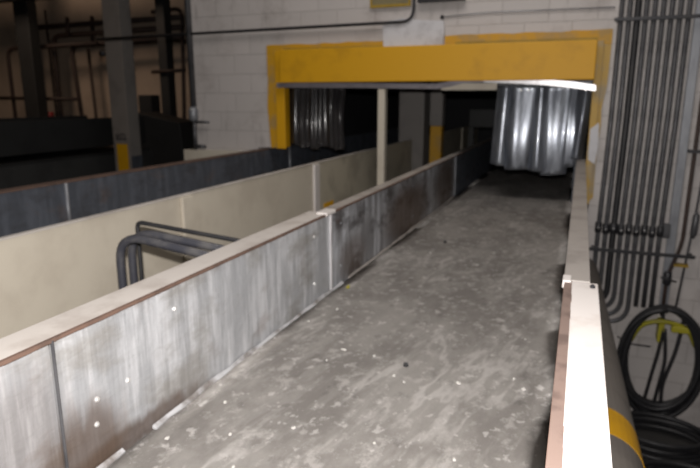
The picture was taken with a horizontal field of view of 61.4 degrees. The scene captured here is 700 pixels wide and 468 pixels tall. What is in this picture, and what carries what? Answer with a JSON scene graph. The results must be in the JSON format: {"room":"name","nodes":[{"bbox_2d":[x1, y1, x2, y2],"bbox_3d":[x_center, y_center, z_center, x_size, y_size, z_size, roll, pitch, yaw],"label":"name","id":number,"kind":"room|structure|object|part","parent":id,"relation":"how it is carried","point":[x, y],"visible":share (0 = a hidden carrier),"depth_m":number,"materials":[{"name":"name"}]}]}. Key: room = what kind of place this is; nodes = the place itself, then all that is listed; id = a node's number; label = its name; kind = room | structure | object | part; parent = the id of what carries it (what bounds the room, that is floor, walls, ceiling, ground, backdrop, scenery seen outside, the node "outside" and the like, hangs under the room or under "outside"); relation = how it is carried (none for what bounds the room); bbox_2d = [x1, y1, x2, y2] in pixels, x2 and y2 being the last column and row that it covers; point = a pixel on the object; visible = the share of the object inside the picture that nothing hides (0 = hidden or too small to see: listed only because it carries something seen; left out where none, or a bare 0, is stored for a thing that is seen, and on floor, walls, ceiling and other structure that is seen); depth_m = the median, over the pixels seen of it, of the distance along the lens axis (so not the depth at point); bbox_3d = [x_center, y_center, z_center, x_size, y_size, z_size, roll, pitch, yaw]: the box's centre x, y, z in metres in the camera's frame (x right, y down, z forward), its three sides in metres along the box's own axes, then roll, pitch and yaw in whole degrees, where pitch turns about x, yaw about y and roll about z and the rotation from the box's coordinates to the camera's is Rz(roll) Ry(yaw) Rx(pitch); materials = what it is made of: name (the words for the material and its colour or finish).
{"room":"factory floor","nodes":[
{"label":"factory floor","id":0,"kind":"room"},
{"bbox_2d":[0,0,33,2],"bbox_3d":[-6.718,-5.749,13.478,6.100,0.650,0.300,5,14,20],"label":"roof beam","id":1,"kind":"structure","parent":0,"point":[1,1],"depth_m":13.98,"materials":[{"name":"metal"}]},
{"bbox_2d":[0,0,189,118],"bbox_3d":[-6.774,-4.177,16.117,15.400,7.100,0.200,5,14,20],"label":"wall","id":2,"kind":"structure","parent":0,"point":[146,59],"depth_m":16.08,"materials":[{"name":"beige paint"}]},
{"bbox_2d":[138,95,160,112],"bbox_3d":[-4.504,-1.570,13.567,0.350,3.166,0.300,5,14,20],"label":"electrical box","id":3,"kind":"object","parent":2,"relation":"attached to","point":[147,103],"visible":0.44,"depth_m":13.13,"materials":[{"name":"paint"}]},
{"bbox_2d":[289,82,398,144],"bbox_3d":[-0.141,-3.008,11.046,0.100,7.100,8.750,5,14,20],"label":"wall","id":4,"kind":"structure","parent":0,"point":[361,104],"depth_m":12.19,"materials":[{"name":"paint"}]},
{"bbox_2d":[191,0,699,427],"bbox_3d":[2.064,-1.734,5.520,8.290,7.100,0.250,5,14,20],"label":"wall","id":5,"kind":"structure","parent":0,"point":[231,74],"depth_m":5.71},
{"bbox_2d":[184,0,209,149],"bbox_3d":[-1.770,-3.187,6.481,0.255,4.500,0.114,5,14,20],"label":"conduit","id":6,"kind":"object","parent":5,"relation":"attached to","point":[193,111],"visible":1,"depth_m":6.82,"materials":[{"name":"metal"}]},
{"bbox_2d":[184,149,242,160],"bbox_3d":[-1.573,-0.691,7.004,0.850,0.600,0.100,5,14,20],"label":"wall ledge","id":7,"kind":"object","parent":5,"relation":"attached to","point":[189,154],"visible":0.24,"depth_m":6.96,"materials":[{"name":"beige paint"}]},
{"bbox_2d":[96,0,415,40],"bbox_3d":[-1.219,-2.794,6.369,4.016,1.216,0.032,5,14,20],"label":"conduit","id":8,"kind":"object","parent":5,"relation":"attached to","point":[413,1],"visible":1,"depth_m":6.33,"materials":[{"name":"black metal"}]},
{"bbox_2d":[370,0,410,7],"bbox_3d":[0.403,-2.499,5.843,0.420,0.475,0.035,5,14,20],"label":"wall sign","id":9,"kind":"object","parent":5,"relation":"attached to","point":[373,3],"visible":1,"depth_m":5.88,"materials":[{"name":"yellow paint"}]},
{"bbox_2d":[383,18,444,46],"bbox_3d":[0.627,-1.999,5.856,0.630,0.275,0.030,5,14,20],"label":"mortar patch","id":10,"kind":"object","parent":5,"relation":"attached to","point":[414,32],"visible":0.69,"depth_m":5.84,"materials":[{"name":"white concrete"}]},
{"bbox_2d":[276,80,595,90],"bbox_3d":[0.718,-1.493,5.899,3.230,0.136,0.070,5,14,20],"label":"rail","id":11,"kind":"object","parent":5,"relation":"attached to","point":[451,85],"visible":0.87,"depth_m":5.79,"materials":[{"name":"white metal"}]},
{"bbox_2d":[292,88,345,150],"bbox_3d":[-0.365,-1.293,6.525,0.663,0.727,0.112,5,14,20],"label":"curtain","id":12,"kind":"object","parent":11,"relation":"hanging from","point":[317,113],"visible":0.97,"depth_m":6.51,"materials":[{"name":"plastic"}]},
{"bbox_2d":[490,80,592,174],"bbox_3d":[1.831,-1.015,5.703,0.923,0.900,0.146,5,14,20],"label":"curtain","id":13,"kind":"object","parent":11,"relation":"hanging from","point":[542,129],"visible":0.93,"depth_m":5.69,"materials":[{"name":"silver plastic"}]},
{"bbox_2d":[266,29,612,203],"bbox_3d":[0.729,-1.208,6.086,3.495,1.580,0.400,5,14,20],"label":"frame","id":14,"kind":"object","parent":5,"relation":"attached to","point":[573,54],"visible":0.97,"depth_m":5.66,"materials":[{"name":"yellow paint"}]},
{"bbox_2d":[417,0,465,3],"bbox_3d":[0.881,-2.282,5.680,0.460,0.085,0.080,5,14,20],"label":"cable tray","id":15,"kind":"object","parent":5,"relation":"attached to","point":[418,1],"visible":1,"depth_m":5.68,"materials":[{"name":"black metal"}]},
{"bbox_2d":[444,6,614,16],"bbox_3d":[1.622,-2.059,5.466,1.530,0.033,0.012,5,14,20],"label":"cable","id":16,"kind":"object","parent":5,"relation":"attached to","point":[613,6],"visible":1,"depth_m":5.44,"materials":[{"name":"metal"}]},
{"bbox_2d":[593,0,624,265],"bbox_3d":[1.933,-2.260,5.244,0.974,5.752,0.066,5,14,20],"label":"conduit","id":17,"kind":"object","parent":5,"relation":"attached to","point":[598,224],"visible":0.7,"depth_m":5.37,"materials":[{"name":"metal"}]},
{"bbox_2d":[599,0,632,283],"bbox_3d":[1.964,-2.227,5.240,1.040,5.814,0.066,5,14,20],"label":"conduit","id":18,"kind":"object","parent":5,"relation":"attached to","point":[605,228],"visible":0.75,"depth_m":5.36,"materials":[{"name":"metal"}]},
{"bbox_2d":[603,0,642,298],"bbox_3d":[1.997,-2.191,5.235,1.112,5.882,0.079,5,14,20],"label":"conduit","id":19,"kind":"object","parent":5,"relation":"attached to","point":[613,226],"visible":0.82,"depth_m":5.35,"materials":[{"name":"grey metal"}]},
{"bbox_2d":[606,0,649,307],"bbox_3d":[2.025,-2.161,5.231,1.171,5.938,0.066,5,14,20],"label":"conduit","id":20,"kind":"object","parent":5,"relation":"attached to","point":[621,227],"visible":0.88,"depth_m":5.34,"materials":[{"name":"metal"}]},
{"bbox_2d":[608,0,658,315],"bbox_3d":[2.055,-2.129,5.226,1.236,6.000,0.066,5,14,20],"label":"conduit","id":21,"kind":"object","parent":5,"relation":"attached to","point":[628,227],"visible":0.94,"depth_m":5.33,"materials":[{"name":"metal"}]},
{"bbox_2d":[617,336,650,347],"bbox_3d":[2.749,1.042,5.719,0.304,0.075,0.016,5,14,20],"label":"cable","id":22,"kind":"object","parent":5,"relation":"attached to","point":[617,336],"visible":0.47,"depth_m":5.71,"materials":[{"name":"black rubber"}]},
{"bbox_2d":[610,0,666,322],"bbox_3d":[2.086,-2.096,5.222,1.302,6.062,0.066,5,14,20],"label":"conduit","id":23,"kind":"object","parent":5,"relation":"attached to","point":[636,228],"visible":0.91,"depth_m":5.31,"materials":[{"name":"metal"}]},
{"bbox_2d":[589,245,695,258],"bbox_3d":[2.710,0.167,5.508,0.890,0.030,0.105,5,14,20],"label":"strut","id":24,"kind":"object","parent":5,"relation":"attached to","point":[592,248],"visible":0.98,"depth_m":5.46,"materials":[{"name":"black metal"}]},
{"bbox_2d":[633,0,675,306],"bbox_3d":[2.722,-2.154,4.957,0.070,5.830,0.066,5,14,20],"label":"conduit","id":25,"kind":"object","parent":5,"relation":"attached to","point":[644,228],"visible":1,"depth_m":5.27,"materials":[{"name":"metal"}]},
{"bbox_2d":[614,14,699,22],"bbox_3d":[2.836,-1.836,4.997,1.100,0.030,0.105,5,14,20],"label":"strut","id":26,"kind":"object","parent":5,"relation":"attached to","point":[617,20],"visible":0.99,"depth_m":5.03,"materials":[{"name":"black metal"}]},
{"bbox_2d":[641,0,684,307],"bbox_3d":[2.783,-2.148,4.935,0.070,5.830,0.066,5,14,20],"label":"conduit","id":27,"kind":"object","parent":5,"relation":"attached to","point":[652,229],"visible":1,"depth_m":5.25,"materials":[{"name":"metal"}]},
{"bbox_2d":[632,317,693,346],"bbox_3d":[2.950,0.911,5.549,0.580,0.268,0.170,5,14,20],"label":"hanger","id":28,"kind":"object","parent":5,"relation":"attached to","point":[676,327],"visible":0.77,"depth_m":5.47,"materials":[{"name":"yellow plastic"}]},
{"bbox_2d":[617,304,699,416],"bbox_3d":[2.925,1.257,5.566,0.776,1.216,0.174,5,14,20],"label":"coiled hose","id":29,"kind":"object","parent":28,"relation":"hanging from","point":[674,407],"visible":0.91,"depth_m":5.54,"materials":[{"name":"black rubber"}]},
{"bbox_3d":[2.926,0.902,5.568,0.050,0.200,0.150,5,14,20],"label":"stem","id":30,"kind":"part","parent":28,"relation":"part of","materials":[{"name":"yellow plastic"}]},
{"bbox_3d":[3.058,0.880,5.444,0.170,0.060,0.070,5,14,20],"label":"arm","id":31,"kind":"part","parent":28,"relation":"part of","materials":[{"name":"yellow plastic"}]},
{"bbox_2d":[662,223,670,237],"bbox_3d":[2.887,-0.031,5.412,0.085,0.130,0.070,5,14,20],"label":"junction box","id":32,"kind":"object","parent":5,"relation":"attached to","point":[667,227],"visible":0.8,"depth_m":5.38,"materials":[{"name":"metal"}]},
{"bbox_2d":[648,0,692,306],"bbox_3d":[2.845,-2.143,4.914,0.070,5.830,0.061,5,14,20],"label":"conduit","id":33,"kind":"object","parent":5,"relation":"attached to","point":[660,229],"visible":0.94,"depth_m":5.22,"materials":[{"name":"metal"}]},
{"bbox_2d":[658,0,699,304],"bbox_3d":[2.953,-2.183,4.906,0.075,5.950,0.040,5,14,20],"label":"conduit","id":34,"kind":"object","parent":5,"relation":"attached to","point":[694,55],"visible":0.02,"depth_m":5.21,"materials":[{"name":"metal"}]},
{"bbox_2d":[660,101,699,315],"bbox_3d":[2.997,-2.094,4.855,0.262,5.900,0.138,5,14,20],"label":"pipe","id":35,"kind":"object","parent":5,"relation":"attached to","point":[667,276],"visible":0.98,"depth_m":5.31,"materials":[{"name":"black metal"}]},
{"bbox_2d":[675,186,699,306],"bbox_3d":[3.102,-2.145,4.856,0.127,5.801,0.022,5,14,20],"label":"cable","id":36,"kind":"object","parent":5,"relation":"attached to","point":[698,197],"visible":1,"depth_m":5.41,"materials":[{"name":"rubber"}]},
{"bbox_2d":[690,212,699,238],"bbox_3d":[3.104,-0.074,5.311,0.065,0.241,0.060,5,14,20],"label":"fitting","id":37,"kind":"object","parent":36,"relation":"attached to","point":[696,217],"visible":1,"depth_m":5.29,"materials":[{"name":"metal"}]},
{"bbox_2d":[429,80,592,207],"bbox_3d":[5.143,-3.628,13.736,8.600,7.100,0.200,5,14,20],"label":"wall","id":38,"kind":"structure","parent":0,"point":[458,103],"depth_m":14.63,"materials":[{"name":"paint"}]},
{"bbox_2d":[635,424,699,465],"bbox_3d":[-5.222,1.114,9.191,24.000,0.100,19.500,5,14,20],"label":"floor","id":39,"kind":"structure","parent":0,"point":[658,436],"depth_m":5.51,"materials":[{"name":"concrete"}]},
{"bbox_2d":[12,0,47,116],"bbox_3d":[-8.116,-3.895,15.118,0.466,7.000,0.300,5,14,20],"label":"steel column","id":40,"kind":"structure","parent":39,"relation":"on","point":[25,12],"depth_m":14.88,"materials":[{"name":"metal"}]},
{"bbox_2d":[44,10,57,115],"bbox_3d":[-8.237,-3.410,16.541,0.055,5.416,0.055,12,18,42],"label":"pipe","id":41,"kind":"object","parent":39,"relation":"on","point":[45,12],"visible":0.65,"depth_m":16.23,"materials":[{"name":"grey metal"}]},
{"bbox_2d":[6,41,97,117],"bbox_3d":[-7.731,-2.730,15.674,3.120,4.480,0.100,5,14,20],"label":"pipe","id":42,"kind":"object","parent":39,"relation":"on","point":[89,43],"visible":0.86,"depth_m":15.66,"materials":[{"name":"grey metal"}]},
{"bbox_2d":[0,96,78,100],"bbox_3d":[-8.238,-3.576,15.569,2.746,0.115,0.090,5,14,20],"label":"pipe","id":43,"kind":"object","parent":42,"relation":"attached to","point":[1,97],"visible":0.62,"depth_m":15.36,"materials":[{"name":"grey metal"}]},
{"bbox_2d":[0,115,153,189],"bbox_3d":[-5.801,-0.030,7.754,1.540,2.775,7.950,5,14,20],"label":"conveyor","id":44,"kind":"object","parent":39,"relation":"on","point":[33,150],"visible":0.57,"depth_m":9.14,"materials":[{"name":"metal"}]},
{"bbox_3d":[-6.491,-1.113,7.777,0.060,0.675,7.950,5,14,20],"label":"panel","id":45,"kind":"part","parent":44,"relation":"part of","materials":[{"name":"paint"}]},
{"bbox_3d":[-5.241,-1.102,7.286,0.060,0.475,7.950,5,14,20],"label":"panel","id":46,"kind":"part","parent":44,"relation":"part of","materials":[{"name":"paint"}]},
{"bbox_3d":[-5.110,-0.358,7.406,0.060,0.770,7.950,5,14,20],"label":"panel","id":47,"kind":"part","parent":44,"relation":"part of","materials":[{"name":"grey paint"}]},
{"bbox_2d":[86,48,97,117],"bbox_3d":[-6.820,-2.733,15.918,0.159,4.376,0.080,5,14,20],"label":"pipe","id":48,"kind":"object","parent":39,"relation":"on","point":[88,49],"visible":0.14,"depth_m":15.60,"materials":[{"name":"grey metal"}]},
{"bbox_2d":[38,14,183,29],"bbox_3d":[-6.435,-3.007,15.593,5.167,5.056,0.130,5,14,20],"label":"pipe","id":49,"kind":"object","parent":39,"relation":"on","point":[178,16],"visible":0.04,"depth_m":15.05,"materials":[{"name":"grey metal"}]},
{"bbox_2d":[90,16,94,47],"bbox_3d":[-6.697,-5.251,15.344,0.165,0.797,0.100,5,14,20],"label":"pipe","id":50,"kind":"object","parent":49,"relation":"attached to","point":[91,17],"visible":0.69,"depth_m":15.29,"materials":[{"name":"grey metal"}]},
{"bbox_2d":[51,24,183,115],"bbox_3d":[-5.938,-2.808,15.278,4.171,4.809,0.130,5,14,20],"label":"pipe","id":51,"kind":"object","parent":39,"relation":"on","point":[57,36],"visible":0.39,"depth_m":15.31,"materials":[{"name":"grey metal"}]},
{"bbox_2d":[65,17,69,36],"bbox_3d":[-7.203,-5.277,15.043,0.134,0.490,0.100,5,14,20],"label":"pipe","id":52,"kind":"object","parent":51,"relation":"attached to","point":[67,25],"visible":1,"depth_m":15.01,"materials":[{"name":"grey metal"}]},
{"bbox_2d":[99,0,142,170],"bbox_3d":[-3.302,-2.445,8.603,0.520,7.100,0.500,5,14,20],"label":"steel column","id":53,"kind":"structure","parent":39,"relation":"on","point":[119,53],"depth_m":8.54,"materials":[{"name":"grey metal"}]},
{"bbox_3d":[-3.540,-2.584,8.450,0.086,0.090,0.070,5,14,20],"label":"knob","id":54,"kind":"part","parent":53,"relation":"part of","materials":[{"name":"black metal"}]},
{"bbox_3d":[-3.187,-0.079,9.069,0.010,2.240,0.220,5,14,20],"label":"plate","id":55,"kind":"part","parent":53,"relation":"part of","materials":[{"name":"metal"}]},
{"bbox_2d":[70,36,182,115],"bbox_3d":[-5.574,-2.617,15.013,3.461,4.556,0.110,5,14,20],"label":"pipe","id":56,"kind":"object","parent":39,"relation":"on","point":[153,39],"visible":0.39,"depth_m":15.15,"materials":[{"name":"grey metal"}]},
{"bbox_2d":[116,235,208,288],"bbox_3d":[-0.731,1.254,2.678,0.495,2.553,0.051,3,13,13],"label":"conduit","id":57,"kind":"object","parent":39,"relation":"on","point":[123,244],"visible":0.38,"depth_m":2.41,"materials":[{"name":"metal"}]},
{"bbox_2d":[154,0,176,116],"bbox_3d":[-4.214,-3.552,13.628,0.247,7.000,0.250,5,14,20],"label":"steel column","id":58,"kind":"structure","parent":39,"relation":"on","point":[162,7],"depth_m":13.43,"materials":[{"name":"metal"}]},
{"bbox_2d":[151,68,185,73],"bbox_3d":[-4.116,-3.692,13.365,0.910,0.110,0.080,5,14,20],"label":"pipe","id":59,"kind":"object","parent":58,"relation":"attached to","point":[179,69],"visible":1,"depth_m":13.33,"materials":[{"name":"grey metal"}]},
{"bbox_2d":[138,112,193,164],"bbox_3d":[-3.546,-1.020,11.941,1.264,2.823,0.600,5,14,20],"label":"machine housing","id":60,"kind":"object","parent":39,"relation":"on","point":[168,136],"visible":0.26,"depth_m":11.47,"materials":[{"name":"paint"}]},
{"bbox_2d":[151,7,185,118],"bbox_3d":[-4.459,-2.970,14.986,0.933,5.255,0.100,5,14,20],"label":"pipe","id":61,"kind":"object","parent":39,"relation":"on","point":[183,77],"visible":0.41,"depth_m":14.53,"materials":[{"name":"grey metal"}]},
{"bbox_2d":[127,230,223,284],"bbox_3d":[-0.703,1.234,2.763,0.510,2.555,0.043,2,13,9],"label":"conduit","id":62,"kind":"object","parent":39,"relation":"on","point":[132,261],"visible":0.24,"depth_m":2.48,"materials":[{"name":"metal"}]},
{"bbox_2d":[135,221,240,280],"bbox_3d":[-0.691,1.205,2.850,0.537,2.571,0.021,3,13,11],"label":"conduit","id":63,"kind":"object","parent":39,"relation":"on","point":[145,223],"visible":0.38,"depth_m":2.58,"materials":[{"name":"grey metal"}]},
{"bbox_2d":[0,123,477,353],"bbox_3d":[-0.387,0.261,7.030,1.240,2.534,15.600,5,14,20],"label":"conveyor","id":64,"kind":"object","parent":39,"relation":"on","point":[60,239],"visible":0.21,"depth_m":4.03,"materials":[{"name":"metal"}]},
{"bbox_3d":[-2.820,0.395,2.013,0.008,0.526,4.670,5,14,20],"label":"panel","id":65,"kind":"part","parent":64,"relation":"part of","materials":[{"name":"metal"}]},
{"bbox_3d":[-1.322,0.301,2.873,0.010,0.722,1.730,5,14,20],"label":"panel","id":66,"kind":"part","parent":64,"relation":"part of","materials":[{"name":"beige paint"}]},
{"bbox_3d":[-2.245,-0.228,3.528,0.104,0.008,8.100,5,14,20],"label":"rail","id":67,"kind":"part","parent":64,"relation":"part of","materials":[{"name":"grey metal"}]},
{"bbox_3d":[-1.361,-0.456,5.705,0.008,0.526,3.410,5,14,20],"label":"panel","id":68,"kind":"part","parent":64,"relation":"part of","materials":[{"name":"metal"}]},
{"bbox_3d":[0.152,-0.920,6.545,0.035,0.008,15.600,5,14,20],"label":"rail","id":69,"kind":"part","parent":64,"relation":"part of","materials":[{"name":"metal"}]},
{"bbox_3d":[-0.666,-0.081,4.533,0.010,0.722,1.900,5,14,20],"label":"panel","id":70,"kind":"part","parent":64,"relation":"part of","materials":[{"name":"beige paint"}]},
{"bbox_3d":[-0.942,-0.660,7.037,0.010,0.726,15.600,5,14,20],"label":"panel","id":71,"kind":"part","parent":64,"relation":"part of","materials":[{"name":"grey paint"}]},
{"bbox_3d":[0.018,-0.481,6.265,0.010,0.722,1.890,5,14,20],"label":"panel","id":72,"kind":"part","parent":64,"relation":"part of","materials":[{"name":"beige paint"}]},
{"bbox_3d":[0.601,-1.602,10.675,0.008,0.526,7.480,5,14,20],"label":"panel","id":73,"kind":"part","parent":64,"relation":"part of","materials":[{"name":"metal"}]},
{"bbox_3d":[0.763,-0.916,8.152,0.010,0.722,2.240,5,14,20],"label":"panel","id":74,"kind":"part","parent":64,"relation":"part of","materials":[{"name":"beige paint"}]},
{"bbox_3d":[2.065,-1.675,11.449,0.010,0.722,4.990,5,14,20],"label":"panel","id":75,"kind":"part","parent":64,"relation":"part of","materials":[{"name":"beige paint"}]},
{"bbox_2d":[0,137,612,467],"bbox_3d":[1.668,0.437,6.260,1.382,2.536,15.600,5,14,20],"label":"conveyor","id":76,"kind":"object","parent":39,"relation":"on","point":[126,370],"visible":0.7,"depth_m":2.08,"materials":[{"name":"metal"}]},
{"bbox_3d":[-1.207,0.787,0.323,0.013,0.522,2.590,5,14,20],"label":"panel","id":77,"kind":"part","parent":76,"relation":"part of","materials":[{"name":"metal"}]},
{"bbox_3d":[-0.941,0.384,1.090,0.113,0.090,4.345,5,14,20],"label":"rail","id":78,"kind":"part","parent":76,"relation":"part of","materials":[{"name":"paint"}]},
{"bbox_3d":[-0.425,0.330,2.303,0.013,0.522,1.745,5,14,20],"label":"panel","id":79,"kind":"part","parent":76,"relation":"part of","materials":[{"name":"metal"}]},
{"bbox_3d":[0.452,-0.416,4.561,0.073,0.090,3.285,5,14,20],"label":"rail","id":80,"kind":"part","parent":76,"relation":"part of","materials":[{"name":"metal"}]},
{"bbox_3d":[0.482,-0.199,4.599,0.013,0.522,3.285,5,14,20],"label":"panel","id":81,"kind":"part","parent":76,"relation":"part of","materials":[{"name":"metal"}]},
{"bbox_3d":[2.474,-1.597,9.684,0.073,0.090,7.940,5,14,20],"label":"rail","id":82,"kind":"part","parent":76,"relation":"part of","materials":[{"name":"metal"}]},
{"bbox_3d":[2.505,-1.380,9.722,0.013,0.522,7.940,5,14,20],"label":"panel","id":83,"kind":"part","parent":76,"relation":"part of","materials":[{"name":"metal"}]},
{"bbox_3d":[0.792,0.352,2.209,0.006,0.522,7.640,5,14,20],"label":"panel","id":84,"kind":"part","parent":76,"relation":"part of","materials":[{"name":"beige metal"}]},
{"bbox_3d":[3.582,-1.287,9.318,0.008,0.522,7.940,5,14,20],"label":"panel","id":85,"kind":"part","parent":76,"relation":"part of","materials":[{"name":"metal"}]},
{"bbox_3d":[1.466,0.028,3.831,0.080,0.624,4.070,5,14,20],"label":"rail","id":86,"kind":"part","parent":76,"relation":"part of","materials":[{"name":"metal"}]},
{"bbox_3d":[0.112,0.832,0.340,0.078,0.626,3.550,5,14,20],"label":"rail","id":87,"kind":"part","parent":76,"relation":"part of","materials":[{"name":"white paint"}]},
{"bbox_2d":[377,89,386,185],"bbox_3d":[0.316,0.075,6.375,0.200,3.190,0.190,5,14,20],"label":"support post","id":88,"kind":"object","parent":39,"relation":"on","point":[382,93],"visible":0.4,"depth_m":6.14,"materials":[{"name":"beige metal"}]},
{"bbox_2d":[398,82,430,170],"bbox_3d":[0.922,-2.326,8.309,0.370,7.000,0.350,5,14,20],"label":"steel column","id":89,"kind":"structure","parent":39,"relation":"on","point":[414,104],"depth_m":8.32,"materials":[{"name":"grey metal"}]},
{"bbox_2d":[429,81,445,162],"bbox_3d":[1.223,-2.279,8.107,0.180,7.000,0.180,5,14,20],"label":"steel column","id":90,"kind":"structure","parent":39,"relation":"on","point":[437,96],"depth_m":8.20,"materials":[{"name":"metal"}]},
{"bbox_2d":[468,127,474,146],"bbox_3d":[2.346,-0.811,11.642,0.100,2.550,0.160,5,14,20],"label":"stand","id":91,"kind":"object","parent":39,"relation":"on","point":[471,131],"visible":0.21,"depth_m":11.33,"materials":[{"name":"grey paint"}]},
{"bbox_2d":[469,109,590,129],"bbox_3d":[4.633,-2.026,10.459,5.000,0.350,0.200,5,14,20],"label":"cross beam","id":92,"kind":"structure","parent":91,"relation":"on","point":[478,118],"depth_m":11.15,"materials":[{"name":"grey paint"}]},
{"bbox_2d":[589,258,644,467],"bbox_3d":[1.390,1.485,3.614,0.404,1.682,4.553,4,14,18],"label":"duct","id":93,"kind":"object","parent":39,"relation":"on","point":[625,448],"visible":0.34,"depth_m":2.89,"materials":[{"name":"grey metal"}]},
{"bbox_2d":[631,411,699,463],"bbox_3d":[2.827,1.837,5.341,0.848,0.214,0.614,5,14,20],"label":"coiled hose","id":94,"kind":"object","parent":39,"relation":"on","point":[683,453],"visible":0.59,"depth_m":5.36,"materials":[{"name":"black rubber"}]},
{"bbox_2d":[643,459,699,467],"bbox_3d":[2.684,2.000,4.710,0.728,0.180,0.534,5,14,20],"label":"coiled hose","id":95,"kind":"object","parent":39,"relation":"on","point":[652,463],"visible":0.93,"depth_m":4.90,"materials":[{"name":"black rubber"}]}
]}

